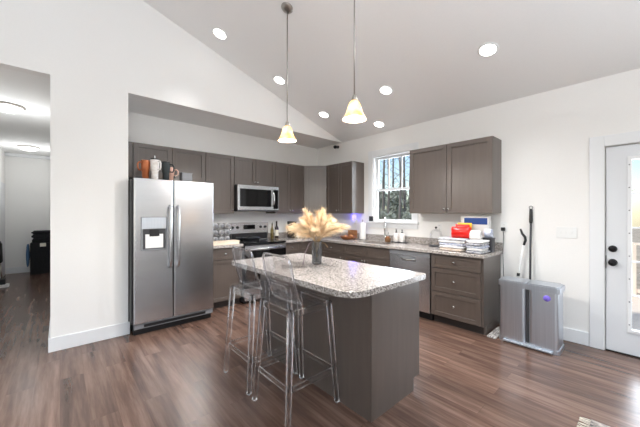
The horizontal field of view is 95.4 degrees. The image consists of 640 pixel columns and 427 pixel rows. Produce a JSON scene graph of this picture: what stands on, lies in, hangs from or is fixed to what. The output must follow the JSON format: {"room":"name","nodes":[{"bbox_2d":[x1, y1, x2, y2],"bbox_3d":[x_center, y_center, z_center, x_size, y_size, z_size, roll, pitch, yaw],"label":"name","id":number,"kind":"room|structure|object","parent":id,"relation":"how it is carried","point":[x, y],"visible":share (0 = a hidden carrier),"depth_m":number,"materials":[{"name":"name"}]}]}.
{"room":"kitchen","nodes":[
{"label":"kitchen","id":0,"kind":"room"},
{"bbox_2d":[0,148,4,183],"bbox_3d":[-5.325,-0.002,4.483,0.120,2.743,5.699,0,0,-42],"label":"wall","id":1,"kind":"structure","parent":0,"point":[2,153],"depth_m":6.27,"materials":[{"name":"paint"}]},
{"bbox_2d":[0,177,0,277],"bbox_3d":[-6.494,0.310,5.898,0.020,2.120,0.110,0,0,-42],"label":"trim","id":2,"kind":"structure","parent":1,"relation":"attached to","point":[0,177],"depth_m":5.92,"materials":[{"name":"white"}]},
{"bbox_2d":[1,182,4,276],"bbox_3d":[-6.775,0.353,6.207,0.012,2.026,0.715,0,0,-42],"label":"door","id":3,"kind":"structure","parent":1,"relation":"in","point":[2,184],"depth_m":6.29,"materials":[{"name":"white paint"}]},
{"bbox_2d":[0,67,49,156],"bbox_3d":[-4.968,-1.423,4.814,1.053,0.100,5.719,0,0,-42],"label":"ceiling","id":4,"kind":"structure","parent":0,"point":[31,127],"depth_m":4.04,"materials":[{"name":"paint"}]},
{"bbox_2d":[0,101,25,113],"bbox_3d":[-3.970,-1.329,3.694,0.336,0.088,0.336,0,0,-42],"label":"flush light","id":5,"kind":"object","parent":4,"relation":"attached to","point":[7,107],"visible":1,"depth_m":3.65,"materials":[{"name":"white glass"}]},
{"bbox_2d":[17,145,39,150],"bbox_3d":[-5.987,-1.329,5.982,0.336,0.088,0.336,0,0,-42],"label":"flush light","id":6,"kind":"object","parent":4,"relation":"attached to","point":[23,147],"visible":1,"depth_m":5.90,"materials":[{"name":"white glass"}]},
{"bbox_2d":[5,156,49,273],"bbox_3d":[-6.820,-0.002,6.888,0.853,2.743,0.120,0,0,-42],"label":"wall","id":7,"kind":"structure","parent":0,"point":[27,180],"depth_m":6.75,"materials":[{"name":"paint"}]},
{"bbox_2d":[6,266,29,273],"bbox_3d":[-6.775,1.300,6.837,0.819,0.140,0.016,0,0,-42],"label":"baseboard","id":8,"kind":"structure","parent":7,"relation":"attached to","point":[12,270],"depth_m":6.68,"materials":[{"name":"white"}]},
{"bbox_2d":[5,152,49,159],"bbox_3d":[-6.760,-1.335,6.820,0.851,0.074,0.059,0,0,-42],"label":"trim","id":9,"kind":"structure","parent":7,"relation":"attached to","point":[6,153],"depth_m":6.75,"materials":[{"name":"white"}]},
{"bbox_2d":[0,0,341,337],"bbox_3d":[-3.024,-0.815,2.635,9.400,4.370,0.120,0,0,-42],"label":"wall","id":10,"kind":"structure","parent":0,"point":[94,55],"depth_m":3.14,"materials":[{"name":"paint"}]},
{"bbox_2d":[48,322,129,352],"bbox_3d":[-2.418,1.300,3.085,0.680,0.140,0.016,0,0,-42],"label":"baseboard","id":11,"kind":"structure","parent":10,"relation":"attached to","point":[58,343],"depth_m":3.06,"materials":[{"name":"white"}]},
{"bbox_2d":[128,112,316,235],"bbox_3d":[-1.401,-0.002,5.064,3.502,2.743,0.120,0,0,-42],"label":"wall","id":12,"kind":"structure","parent":0,"point":[145,129],"depth_m":4.84,"materials":[{"name":"paint"}]},
{"bbox_2d":[128,141,204,181],"bbox_3d":[-2.163,-0.683,4.065,1.018,0.453,0.351,0,0,-42],"label":"upper cabinet","id":13,"kind":"object","parent":12,"relation":"attached to","point":[184,160],"visible":0.55,"depth_m":3.97,"materials":[{"name":"grey wood"}]},
{"bbox_2d":[205,152,233,212],"bbox_3d":[-1.615,-0.456,4.554,0.448,0.908,0.351,0,0,-42],"label":"upper cabinet","id":14,"kind":"object","parent":12,"relation":"attached to","point":[219,168],"visible":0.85,"depth_m":4.47,"materials":[{"name":"grey wood"}]},
{"bbox_2d":[234,156,274,186],"bbox_3d":[-1.163,-0.685,4.958,0.759,0.450,0.351,0,0,-42],"label":"upper cabinet","id":15,"kind":"object","parent":12,"relation":"attached to","point":[247,171],"visible":0.84,"depth_m":4.82,"materials":[{"name":"grey wood"}]},
{"bbox_2d":[234,184,278,211],"bbox_3d":[-1.116,-0.245,4.905,0.754,0.418,0.486,0,0,-42],"label":"microwave","id":16,"kind":"object","parent":15,"relation":"attached to","point":[246,197],"visible":0.96,"depth_m":4.72,"materials":[{"name":"silver metal"}]},
{"bbox_2d":[266,162,303,212],"bbox_3d":[-0.633,-0.456,5.431,0.659,0.908,0.351,0,0,-42],"label":"upper cabinet","id":17,"kind":"object","parent":12,"relation":"attached to","point":[289,178],"visible":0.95,"depth_m":5.31,"materials":[{"name":"grey wood"}]},
{"bbox_2d":[304,166,325,212],"bbox_3d":[-0.076,-0.456,5.749,0.611,0.908,0.619,0,0,-42],"label":"upper cabinet","id":18,"kind":"object","parent":12,"relation":"attached to","point":[314,176],"visible":0.43,"depth_m":5.54,"materials":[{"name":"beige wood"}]},
{"bbox_2d":[128,96,336,148],"bbox_3d":[-1.189,-1.423,4.858,3.742,0.100,0.749,0,0,-42],"label":"ceiling","id":19,"kind":"structure","parent":0,"point":[135,105],"depth_m":4.34,"materials":[{"name":"paint"}]},
{"bbox_2d":[0,272,639,426],"bbox_3d":[-2.166,1.420,1.599,9.500,0.100,14.270,0,0,-42],"label":"floor","id":20,"kind":"structure","parent":0,"point":[174,376],"depth_m":2.33,"materials":[{"name":"wood"}]},
{"bbox_2d":[0,241,8,287],"bbox_3d":[-5.911,0.938,5.410,0.180,0.863,0.165,0,0,-42],"label":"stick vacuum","id":21,"kind":"object","parent":20,"relation":"on","point":[3,284],"visible":1,"depth_m":5.40,"materials":[{"name":"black plastic"}]},
{"bbox_2d":[30,242,49,274],"bbox_3d":[-6.434,1.020,6.761,0.410,0.699,0.402,0,0,-42],"label":"hamper","id":22,"kind":"object","parent":20,"relation":"on","point":[39,252],"visible":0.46,"depth_m":6.58,"materials":[{"name":"black fabric"}]},
{"bbox_2d":[26,244,29,266],"bbox_3d":[-6.634,0.950,6.610,0.063,0.500,0.219,0,0,-42],"label":"cloth","id":23,"kind":"object","parent":22,"relation":"hanging from","point":[27,247],"visible":1,"depth_m":6.54,"materials":[{"name":"blue fabric"}]},
{"bbox_2d":[32,238,49,242],"bbox_3d":[-6.426,0.618,6.770,0.385,0.100,0.358,0,0,-42],"label":"folded garment","id":24,"kind":"object","parent":22,"relation":"on","point":[39,240],"visible":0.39,"depth_m":6.63,"materials":[{"name":"black fabric"}]},
{"bbox_2d":[31,234,49,238],"bbox_3d":[-6.426,0.517,6.768,0.397,0.100,0.358,0,0,-42],"label":"folded garment","id":25,"kind":"object","parent":24,"relation":"on","point":[34,236],"visible":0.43,"depth_m":6.62,"materials":[{"name":"black fabric"}]},
{"bbox_2d":[31,230,49,233],"bbox_3d":[-6.428,0.431,6.768,0.400,0.070,0.357,0,0,-42],"label":"folded garment","id":26,"kind":"object","parent":25,"relation":"on","point":[36,231],"visible":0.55,"depth_m":6.65,"materials":[{"name":"black fabric"}]},
{"bbox_2d":[128,176,212,334],"bbox_3d":[-1.961,0.476,3.755,0.906,1.783,0.876,0,0,-42],"label":"refrigerator","id":27,"kind":"object","parent":20,"relation":"on","point":[170,222],"visible":0.99,"depth_m":3.43,"materials":[{"name":"silver metal"}]},
{"bbox_2d":[137,160,149,178],"bbox_3d":[-2.043,-0.509,3.385,0.097,0.226,0.136,0,0,1],"label":"tumbler","id":28,"kind":"object","parent":27,"relation":"on","point":[145,164],"visible":0.92,"depth_m":3.37,"materials":[{"name":"orange metal"}]},
{"bbox_2d":[150,156,161,178],"bbox_3d":[-1.932,-0.542,3.442,0.136,0.291,0.097,0,0,-9],"label":"tumbler","id":29,"kind":"object","parent":27,"relation":"on","point":[154,162],"visible":0.87,"depth_m":3.40,"materials":[{"name":"white metal"}]},
{"bbox_2d":[161,161,174,179],"bbox_3d":[-1.854,-0.512,3.534,0.136,0.231,0.097,0,0,5],"label":"tumbler","id":30,"kind":"object","parent":27,"relation":"on","point":[165,166],"visible":0.88,"depth_m":3.50,"materials":[{"name":"grey metal"}]},
{"bbox_2d":[169,167,178,179],"bbox_3d":[-1.876,-0.489,3.682,0.136,0.186,0.097,0,0,5],"label":"tumbler","id":31,"kind":"object","parent":27,"relation":"on","point":[171,175],"visible":0.38,"depth_m":3.66,"materials":[{"name":"pink metal"}]},
{"bbox_2d":[179,177,192,181],"bbox_3d":[-1.729,-0.427,3.752,0.140,0.060,0.110,0,0,-42],"label":"food container","id":32,"kind":"object","parent":27,"relation":"on","point":[180,178],"visible":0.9,"depth_m":3.71,"materials":[{"name":"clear plastic"}]},
{"bbox_2d":[179,172,192,177],"bbox_3d":[-1.729,-0.489,3.752,0.140,0.060,0.110,0,0,-42],"label":"food container","id":33,"kind":"object","parent":32,"relation":"on","point":[182,174],"visible":0.98,"depth_m":3.71,"materials":[{"name":"grey plastic"}]},
{"bbox_2d":[213,247,241,308],"bbox_3d":[-1.560,0.933,4.422,0.539,0.874,0.621,0,0,-42],"label":"base cabinet","id":34,"kind":"object","parent":20,"relation":"on","point":[225,275],"visible":0.42,"depth_m":4.22,"materials":[{"name":"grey wood"}]},
{"bbox_2d":[213,235,243,248],"bbox_3d":[-1.558,0.427,4.416,0.544,0.135,0.633,0,0,-42],"label":"countertop","id":35,"kind":"structure","parent":34,"relation":"on","point":[239,244],"depth_m":4.20,"materials":[{"name":"stone"}]},
{"bbox_2d":[213,240,239,245],"bbox_3d":[-1.435,0.430,4.309,0.450,0.050,0.190,0,0,-42],"label":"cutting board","id":36,"kind":"object","parent":35,"relation":"on","point":[221,242],"visible":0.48,"depth_m":4.25,"materials":[{"name":"beige wood"}]},
{"bbox_2d":[226,222,285,303],"bbox_3d":[-1.041,0.762,4.821,0.758,1.214,0.703,0,0,-42],"label":"stove","id":37,"kind":"object","parent":20,"relation":"on","point":[260,229],"visible":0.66,"depth_m":4.70,"materials":[{"name":"grey metal"}]},
{"bbox_2d":[235,235,260,240],"bbox_3d":[-1.202,0.400,4.772,0.472,0.102,0.316,0,0,-42],"label":"frying pan","id":38,"kind":"object","parent":37,"relation":"on","point":[245,238],"visible":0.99,"depth_m":4.72,"materials":[{"name":"black metal"}]},
{"bbox_2d":[239,239,285,244],"bbox_3d":[-1.032,0.463,4.811,0.758,0.022,0.560,0,0,-42],"label":"cooktop","id":39,"kind":"object","parent":37,"relation":"in","point":[261,241],"depth_m":4.70,"materials":[{"name":"black glass"}]},
{"bbox_2d":[223,246,296,395],"bbox_3d":[-0.513,0.822,2.498,0.467,1.095,0.447,0,0,-42],"label":"bar stool","id":40,"kind":"object","parent":20,"relation":"on","point":[238,290],"visible":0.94,"depth_m":2.47,"materials":[{"name":"clear plastic"}]},
{"bbox_2d":[286,242,299,253],"bbox_3d":[-0.663,0.933,5.223,0.333,0.874,0.621,0,0,-42],"label":"base cabinet","id":41,"kind":"object","parent":20,"relation":"on","point":[294,247],"visible":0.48,"depth_m":5.03,"materials":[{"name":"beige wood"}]},
{"bbox_2d":[252,252,339,426],"bbox_3d":[-0.178,0.822,2.121,0.467,1.095,0.447,0,0,-42],"label":"bar stool","id":42,"kind":"object","parent":20,"relation":"on","point":[321,304],"visible":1,"depth_m":2.09,"materials":[{"name":"clear plastic"}]},
{"bbox_2d":[299,241,311,254],"bbox_3d":[-0.413,0.933,5.447,0.334,0.874,0.621,0,0,-42],"label":"base cabinet","id":43,"kind":"object","parent":20,"relation":"on","point":[303,245],"visible":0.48,"depth_m":5.22,"materials":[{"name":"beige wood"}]},
{"bbox_2d":[314,241,342,259],"bbox_3d":[0.148,0.933,5.490,0.621,0.874,1.303,0,0,-42],"label":"base cabinet","id":44,"kind":"object","parent":20,"relation":"on","point":[332,250],"visible":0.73,"depth_m":5.02,"materials":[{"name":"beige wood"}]},
{"bbox_2d":[268,232,502,258],"bbox_3d":[0.632,0.427,4.470,1.258,0.135,3.470,0,0,-42],"label":"countertop","id":45,"kind":"structure","parent":44,"relation":"on","point":[417,244],"depth_m":4.37,"materials":[{"name":"stone"}]},
{"bbox_2d":[275,221,278,237],"bbox_3d":[-0.795,0.296,5.337,0.072,0.318,0.073,0,0,-42],"label":"wine bottle","id":46,"kind":"object","parent":45,"relation":"on","point":[276,226],"visible":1,"depth_m":5.31,"materials":[{"name":"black glass"}]},
{"bbox_2d":[287,221,300,237],"bbox_3d":[-0.469,0.301,5.520,0.210,0.308,0.295,0,0,36],"label":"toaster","id":47,"kind":"object","parent":45,"relation":"on","point":[289,235],"visible":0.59,"depth_m":5.42,"materials":[{"name":"metal"}]},
{"bbox_2d":[358,220,366,239],"bbox_3d":[0.743,0.280,5.068,0.150,0.352,0.150,0,0,-42],"label":"paper towel holder","id":48,"kind":"object","parent":45,"relation":"on","point":[362,226],"visible":1,"depth_m":5.02,"materials":[{"name":"white paper"}]},
{"bbox_2d":[439,247,466,251],"bbox_3d":[1.685,0.439,3.618,0.277,0.032,0.312,0,0,-37],"label":"folded cloth","id":49,"kind":"object","parent":45,"relation":"on","point":[441,248],"visible":0.56,"depth_m":3.52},
{"bbox_2d":[439,245,466,248],"bbox_3d":[1.681,0.407,3.610,0.288,0.030,0.315,0,0,-42],"label":"folded cloth","id":50,"kind":"object","parent":49,"relation":"on","point":[444,246],"visible":0.54,"depth_m":3.50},
{"bbox_2d":[439,242,464,245],"bbox_3d":[1.682,0.375,3.613,0.259,0.032,0.325,0,0,-38],"label":"folded cloth","id":51,"kind":"object","parent":50,"relation":"on","point":[441,243],"visible":0.52,"depth_m":3.53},
{"bbox_2d":[438,240,465,243],"bbox_3d":[1.683,0.343,3.614,0.277,0.030,0.340,0,0,-39],"label":"folded cloth","id":52,"kind":"object","parent":51,"relation":"on","point":[446,241],"visible":0.52,"depth_m":3.51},
{"bbox_2d":[438,236,471,240],"bbox_3d":[1.684,0.314,3.616,0.294,0.028,0.348,0,0,-41],"label":"folded cloth","id":53,"kind":"object","parent":52,"relation":"on","point":[448,237],"visible":0.77,"depth_m":3.51,"materials":[{"name":"fabric"}]},
{"bbox_2d":[451,224,470,237],"bbox_3d":[1.722,0.216,3.550,0.227,0.163,0.157,0,0,42],"label":"snack bag","id":54,"kind":"object","parent":53,"relation":"on","point":[461,230],"visible":0.9,"depth_m":3.51,"materials":[{"name":"red"}]},
{"bbox_2d":[461,216,490,239],"bbox_3d":[1.959,0.245,3.667,0.082,0.420,0.330,0,0,-42],"label":"carton","id":55,"kind":"object","parent":45,"relation":"on","point":[479,223],"visible":0.49,"depth_m":3.60,"materials":[{"name":"white cardboard"}]},
{"bbox_2d":[466,250,489,253],"bbox_3d":[1.827,0.441,3.364,0.280,0.028,0.187,0,0,-40],"label":"folded cloth","id":56,"kind":"object","parent":45,"relation":"on","point":[467,251],"visible":0.8,"depth_m":3.29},
{"bbox_2d":[466,248,488,251],"bbox_3d":[1.820,0.411,3.363,0.241,0.030,0.191,0,0,-45],"label":"folded cloth","id":57,"kind":"object","parent":56,"relation":"on","point":[469,249],"visible":0.8,"depth_m":3.29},
{"bbox_2d":[465,245,489,248],"bbox_3d":[1.822,0.380,3.365,0.240,0.030,0.203,0,0,-40],"label":"folded cloth","id":58,"kind":"object","parent":57,"relation":"on","point":[467,246],"visible":0.8,"depth_m":3.29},
{"bbox_2d":[465,243,489,245],"bbox_3d":[1.818,0.351,3.360,0.260,0.026,0.190,0,0,-39],"label":"folded cloth","id":59,"kind":"object","parent":58,"relation":"on","point":[471,244],"visible":0.78,"depth_m":3.29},
{"bbox_2d":[466,239,489,243],"bbox_3d":[1.821,0.323,3.365,0.260,0.030,0.199,0,0,-43],"label":"folded cloth","id":60,"kind":"object","parent":59,"relation":"on","point":[477,241],"visible":1,"depth_m":3.31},
{"bbox_2d":[469,230,481,238],"bbox_3d":[1.835,0.252,3.443,0.094,0.100,0.142,0,0,-42],"label":"cloth bundle","id":61,"kind":"object","parent":60,"relation":"on","point":[473,234],"visible":0.99,"depth_m":3.41,"materials":[{"name":"fabric"}]},
{"bbox_2d":[482,237,494,252],"bbox_3d":[2.006,0.371,3.458,0.108,0.168,0.113,0,0,-42],"label":"storage bin","id":62,"kind":"object","parent":45,"relation":"on","point":[491,249],"visible":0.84,"depth_m":3.41,"materials":[{"name":"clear plastic"}]},
{"bbox_2d":[483,229,492,237],"bbox_3d":[2.006,0.237,3.459,0.102,0.100,0.101,0,0,-42],"label":"cloth bundle","id":63,"kind":"object","parent":62,"relation":"on","point":[488,233],"visible":1,"depth_m":3.43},
{"bbox_3d":[1.249,0.450,4.568,0.100,0.012,0.280,0,0,-42],"label":"tray","id":64,"kind":"object","parent":45,"relation":"on","visible":0},
{"bbox_2d":[393,229,398,241],"bbox_3d":[1.209,0.347,4.613,0.092,0.191,0.092,0,0,-42],"label":"soap bottle","id":65,"kind":"object","parent":64,"relation":"on","point":[395,235],"visible":0.98,"depth_m":4.58,"materials":[{"name":"white ceramic"}]},
{"bbox_2d":[399,230,404,241],"bbox_3d":[1.279,0.347,4.535,0.092,0.191,0.092,0,0,-42],"label":"soap bottle","id":66,"kind":"object","parent":64,"relation":"on","point":[401,236],"visible":1,"depth_m":4.50,"materials":[{"name":"white ceramic"}]},
{"bbox_2d":[260,274,418,422],"bbox_3d":[0.104,0.933,2.643,0.640,0.874,1.410,0,0,-42],"label":"kitchen island","id":67,"kind":"object","parent":20,"relation":"on","point":[377,335],"visible":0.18,"depth_m":2.10,"materials":[{"name":"brown wood"}]},
{"bbox_2d":[232,253,425,297],"bbox_3d":[-0.024,0.475,2.506,0.853,0.038,1.560,0,0,-42],"label":"island countertop","id":68,"kind":"structure","parent":67,"relation":"on","point":[334,277],"depth_m":2.21,"materials":[{"name":"stone"}]},
{"bbox_2d":[312,241,321,264],"bbox_3d":[-0.028,0.353,2.636,0.090,0.205,0.091,0,0,-42],"label":"vase","id":69,"kind":"object","parent":68,"relation":"on","point":[314,259],"visible":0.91,"depth_m":2.61,"materials":[{"name":"clear glass"}]},
{"bbox_2d":[284,207,351,263],"bbox_3d":[-0.019,0.184,2.656,0.658,0.538,0.579,0,0,-13],"label":"pampas grass","id":70,"kind":"object","parent":69,"relation":"in","point":[323,225],"depth_m":2.56,"materials":[{"name":"brown"}]},
{"bbox_2d":[343,242,389,266],"bbox_3d":[0.889,0.933,4.660,0.621,0.874,0.918,0,0,-42],"label":"base cabinet","id":71,"kind":"object","parent":20,"relation":"on","point":[355,253],"visible":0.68,"depth_m":4.44,"materials":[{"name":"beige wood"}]},
{"bbox_2d":[390,249,433,320],"bbox_3d":[1.389,0.934,4.076,0.638,0.872,0.600,0,0,-42],"label":"dishwasher","id":72,"kind":"object","parent":20,"relation":"on","point":[414,261],"visible":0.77,"depth_m":3.77,"materials":[{"name":"grey metal"}]},
{"bbox_2d":[431,253,500,334],"bbox_3d":[1.809,0.933,3.631,0.621,0.874,0.605,0,0,-42],"label":"base cabinet","id":73,"kind":"object","parent":20,"relation":"on","point":[465,291],"visible":0.95,"depth_m":3.43,"materials":[{"name":"brown wood"}]},
{"bbox_2d":[487,326,499,338],"bbox_3d":[2.033,1.363,3.338,0.400,0.012,0.090,0,0,-42],"label":"floor mat","id":74,"kind":"object","parent":20,"relation":"on","point":[494,334],"visible":0.69,"depth_m":3.29,"materials":[{"name":"fabric"}]},
{"bbox_2d":[517,229,526,277],"bbox_3d":[2.323,0.773,3.389,0.143,1.193,0.059,0,0,3],"label":"handle","id":75,"kind":"object","parent":20,"relation":"on","point":[521,231],"visible":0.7,"depth_m":3.38,"materials":[{"name":"white plastic"}]},
{"bbox_2d":[529,206,532,279],"bbox_3d":[2.395,0.640,3.289,0.194,1.458,0.180,0,0,-42],"label":"mop","id":76,"kind":"object","parent":20,"relation":"on","point":[530,210],"visible":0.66,"depth_m":3.33,"materials":[{"name":"grey plastic"}]},
{"bbox_2d":[498,276,564,355],"bbox_3d":[2.206,1.041,3.059,0.305,0.656,0.536,0,0,-42],"label":"trash can","id":77,"kind":"object","parent":20,"relation":"on","point":[531,311],"visible":1,"depth_m":2.94,"materials":[{"name":"metal"}]},
{"bbox_2d":[577,417,609,426],"bbox_3d":[1.917,1.365,1.006,1.040,0.009,1.646,0,0,-42],"label":"rug","id":78,"kind":"object","parent":20,"relation":"on","point":[593,423],"visible":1,"depth_m":1.88,"materials":[{"name":"beige fabric"}]},
{"bbox_2d":[143,0,639,142],"bbox_3d":[-0.217,-2.156,-0.583,9.540,1.727,8.419,0,0,-42],"label":"ceiling","id":79,"kind":"structure","parent":0,"point":[424,50],"depth_m":3.19,"materials":[{"name":"paint"}]},
{"bbox_2d":[212,27,227,39],"bbox_3d":[-1.245,-2.235,3.619,0.189,0.066,0.180,0,0,42],"label":"recessed light","id":80,"kind":"object","parent":79,"relation":"in","point":[218,32],"visible":1,"depth_m":3.61,"materials":[{"name":"white plastic"}]},
{"bbox_2d":[273,75,285,84],"bbox_3d":[-0.589,-1.937,4.228,0.189,0.066,0.180,0,0,42],"label":"recessed light","id":81,"kind":"object","parent":79,"relation":"in","point":[278,79],"visible":1,"depth_m":4.22,"materials":[{"name":"white plastic"}]},
{"bbox_2d":[278,2,296,142],"bbox_3d":[-0.341,-1.460,3.031,0.200,1.409,0.200,0,0,-42],"label":"pendant light","id":82,"kind":"object","parent":79,"relation":"hanging from","point":[287,136],"visible":1,"depth_m":3.02,"materials":[{"name":"white glass"}]},
{"bbox_2d":[318,111,329,117],"bbox_3d":[0.066,-1.640,4.831,0.189,0.066,0.180,0,0,42],"label":"recessed light","id":83,"kind":"object","parent":79,"relation":"in","point":[323,114],"visible":1,"depth_m":4.82,"materials":[{"name":"white plastic"}]},
{"bbox_2d":[342,0,366,122],"bbox_3d":[0.281,-1.460,2.373,0.200,1.391,0.200,0,0,-42],"label":"pendant light","id":84,"kind":"object","parent":79,"relation":"hanging from","point":[354,114],"visible":1,"depth_m":2.36,"materials":[{"name":"white glass"}]},
{"bbox_2d":[373,121,384,126],"bbox_3d":[0.955,-1.446,4.711,0.189,0.066,0.180,0,0,42],"label":"recessed light","id":85,"kind":"object","parent":79,"relation":"in","point":[375,123],"visible":1,"depth_m":4.70,"materials":[{"name":"white plastic"}]},
{"bbox_2d":[379,85,392,94],"bbox_3d":[0.881,-1.647,3.888,0.189,0.066,0.180,0,0,42],"label":"recessed light","id":86,"kind":"object","parent":79,"relation":"in","point":[385,89],"visible":1,"depth_m":3.88,"materials":[{"name":"white plastic"}]},
{"bbox_2d":[477,42,498,56],"bbox_3d":[1.697,-1.654,2.941,0.189,0.066,0.180,0,0,42],"label":"recessed light","id":87,"kind":"object","parent":79,"relation":"in","point":[487,49],"visible":1,"depth_m":2.93,"materials":[{"name":"white plastic"}]},
{"bbox_2d":[317,68,639,349],"bbox_3d":[2.972,-0.026,2.902,0.140,2.793,9.170,0,0,-42],"label":"wall","id":88,"kind":"structure","parent":0,"point":[544,137],"depth_m":3.28,"materials":[{"name":"paint"}]},
{"bbox_2d":[326,161,363,212],"bbox_3d":[0.438,-0.456,5.369,0.351,0.908,0.674,0,0,-42],"label":"upper cabinet","id":89,"kind":"object","parent":88,"relation":"attached to","point":[344,181],"visible":1,"depth_m":5.19,"materials":[{"name":"grey wood"}]},
{"bbox_2d":[268,232,502,249],"bbox_3d":[0.632,0.408,4.470,1.258,0.096,3.470,0,0,-42],"label":"backsplash","id":90,"kind":"structure","parent":88,"relation":"attached to","point":[420,240],"depth_m":4.56,"materials":[{"name":"stone"}]},
{"bbox_2d":[366,142,418,228],"bbox_3d":[1.214,-0.424,4.826,0.190,1.332,0.996,0,0,-42],"label":"window","id":91,"kind":"structure","parent":88,"relation":"in","point":[374,157],"depth_m":4.96,"materials":[{"name":"white"}]},
{"bbox_2d":[410,136,500,212],"bbox_3d":[1.758,-0.456,3.891,0.351,0.908,1.081,0,0,-42],"label":"upper cabinet","id":92,"kind":"object","parent":88,"relation":"attached to","point":[462,176],"visible":1,"depth_m":3.69,"materials":[{"name":"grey wood"}]},
{"bbox_2d":[556,227,576,238],"bbox_3d":[2.656,0.205,3.138,0.018,0.120,0.174,0,0,-42],"label":"switch plate","id":93,"kind":"object","parent":88,"relation":"attached to","point":[561,232],"visible":1,"depth_m":3.14,"materials":[{"name":"white plastic"}]},
{"bbox_2d":[563,327,588,345],"bbox_3d":[2.505,1.300,3.308,0.016,0.140,0.813,0,0,-42],"label":"baseboard","id":94,"kind":"structure","parent":88,"relation":"attached to","point":[572,335],"depth_m":3.07,"materials":[{"name":"white"}]},
{"bbox_2d":[589,131,639,349],"bbox_3d":[3.160,0.295,2.572,0.018,2.150,1.149,0,0,-42],"label":"trim","id":95,"kind":"structure","parent":88,"relation":"attached to","point":[596,144],"depth_m":2.95,"materials":[{"name":"white"}]},
{"bbox_2d":[605,349,639,358],"bbox_3d":[3.220,1.364,2.625,0.140,0.010,0.914,0,0,-42],"label":"trim","id":96,"kind":"structure","parent":88,"relation":"attached to","point":[605,349],"depth_m":2.83,"materials":[{"name":"brown metal"}]},
{"bbox_2d":[606,143,639,356],"bbox_3d":[3.165,0.347,2.578,0.116,2.022,0.909,0,0,-42],"label":"door","id":97,"kind":"structure","parent":88,"relation":"in","point":[620,335],"depth_m":2.85,"materials":[{"name":"white paint"}]},
{"bbox_2d":[632,192,639,297],"bbox_3d":[3.193,0.300,2.603,0.012,1.640,0.552,0,0,-42],"label":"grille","id":98,"kind":"object","parent":97,"relation":"attached to","point":[639,192],"depth_m":2.78,"materials":[{"name":"white"}]},
{"label":"outside","id":99,"kind":"structure","parent":0,"visible":0},
{"bbox_2d":[632,228,639,295],"bbox_3d":[21.038,2.420,32.199,65.720,0.100,100.000,0,0,-42],"label":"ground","id":100,"kind":"structure","parent":99,"point":[635,232],"depth_m":17.24,"materials":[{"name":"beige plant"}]},
{"bbox_2d":[380,191,387,218],"bbox_3d":[5.597,0.042,26.305,3.368,4.657,3.167,0,0,-42],"label":"evergreen shrub","id":101,"kind":"object","parent":100,"relation":"on","point":[385,195],"visible":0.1,"depth_m":26.11,"materials":[{"name":"green plant"}]},
{"bbox_2d":[382,159,386,218],"bbox_3d":[4.878,-4.556,22.013,2.059,13.864,2.096,0,0,-42],"label":"bare tree","id":102,"kind":"object","parent":100,"relation":"on","point":[383,161],"visible":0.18,"depth_m":22.02,"materials":[{"name":"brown plant"}]},
{"bbox_2d":[379,160,403,213],"bbox_3d":[3.252,-5.248,16.198,2.087,15.237,2.701,0,0,-42],"label":"bare tree","id":103,"kind":"object","parent":100,"relation":"on","point":[379,160],"visible":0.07,"depth_m":16.11,"materials":[{"name":"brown plant"}]},
{"bbox_2d":[385,212,397,218],"bbox_3d":[3.056,1.165,12.734,2.069,2.485,1.947,0,0,-42],"label":"evergreen shrub","id":104,"kind":"object","parent":100,"relation":"on","point":[390,215],"visible":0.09,"depth_m":12.54,"materials":[{"name":"green plant"}]},
{"bbox_2d":[380,190,405,218],"bbox_3d":[4.990,0.372,19.746,3.078,3.997,3.041,0,0,-42],"label":"evergreen shrub","id":105,"kind":"object","parent":100,"relation":"on","point":[394,202],"visible":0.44,"depth_m":19.51,"materials":[{"name":"green plant"}]},
{"bbox_2d":[380,157,407,213],"bbox_3d":[4.278,-3.444,18.006,2.189,11.636,1.673,0,0,6],"label":"bare tree","id":106,"kind":"object","parent":100,"relation":"on","point":[388,202],"visible":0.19,"depth_m":17.99,"materials":[{"name":"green plant"}]},
{"bbox_2d":[380,157,409,218],"bbox_3d":[3.971,-3.729,15.282,2.445,12.209,1.640,0,0,-42],"label":"bare tree","id":107,"kind":"object","parent":100,"relation":"on","point":[399,158],"visible":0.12,"depth_m":14.99,"materials":[{"name":"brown plant"}]},
{"bbox_2d":[385,158,406,193],"bbox_3d":[5.955,-3.271,23.445,2.963,11.286,1.681,0,0,21],"label":"bare tree","id":108,"kind":"object","parent":100,"relation":"on","point":[393,161],"visible":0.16,"depth_m":23.16,"materials":[{"name":"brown plant"}]},
{"bbox_2d":[391,156,410,213],"bbox_3d":[5.046,-3.339,16.006,2.231,11.424,1.768,0,0,-42],"label":"bare tree","id":109,"kind":"object","parent":100,"relation":"on","point":[407,156],"visible":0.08,"depth_m":16.18,"materials":[{"name":"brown plant"}]},
{"bbox_2d":[396,186,408,213],"bbox_3d":[6.950,-0.103,25.010,3.368,4.947,3.256,0,0,-3],"label":"evergreen shrub","id":110,"kind":"object","parent":100,"relation":"on","point":[399,186],"visible":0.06,"depth_m":24.73,"materials":[{"name":"green plant"}]},
{"bbox_2d":[397,155,409,211],"bbox_3d":[5.873,-3.891,20.569,2.150,12.527,2.308,0,0,-42],"label":"bare tree","id":111,"kind":"object","parent":100,"relation":"on","point":[404,181],"visible":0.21,"depth_m":20.56,"materials":[{"name":"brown plant"}]},
{"bbox_2d":[401,212,411,219],"bbox_3d":[3.847,1.141,12.650,2.009,2.487,1.851,0,0,-42],"label":"evergreen shrub","id":112,"kind":"object","parent":100,"relation":"on","point":[407,216],"visible":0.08,"depth_m":12.50,"materials":[{"name":"green plant"}]},
{"bbox_2d":[632,297,639,330],"bbox_3d":[4.658,1.890,3.490,3.118,0.960,4.200,0,0,-42],"label":"deck","id":113,"kind":"object","parent":100,"relation":"on","point":[635,301],"depth_m":4.10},
{"bbox_2d":[632,242,639,297],"bbox_3d":[5.737,0.950,4.453,0.090,0.920,4.000,0,0,-42],"label":"deck railing","id":114,"kind":"object","parent":113,"relation":"on","point":[634,290],"visible":0.08,"depth_m":4.89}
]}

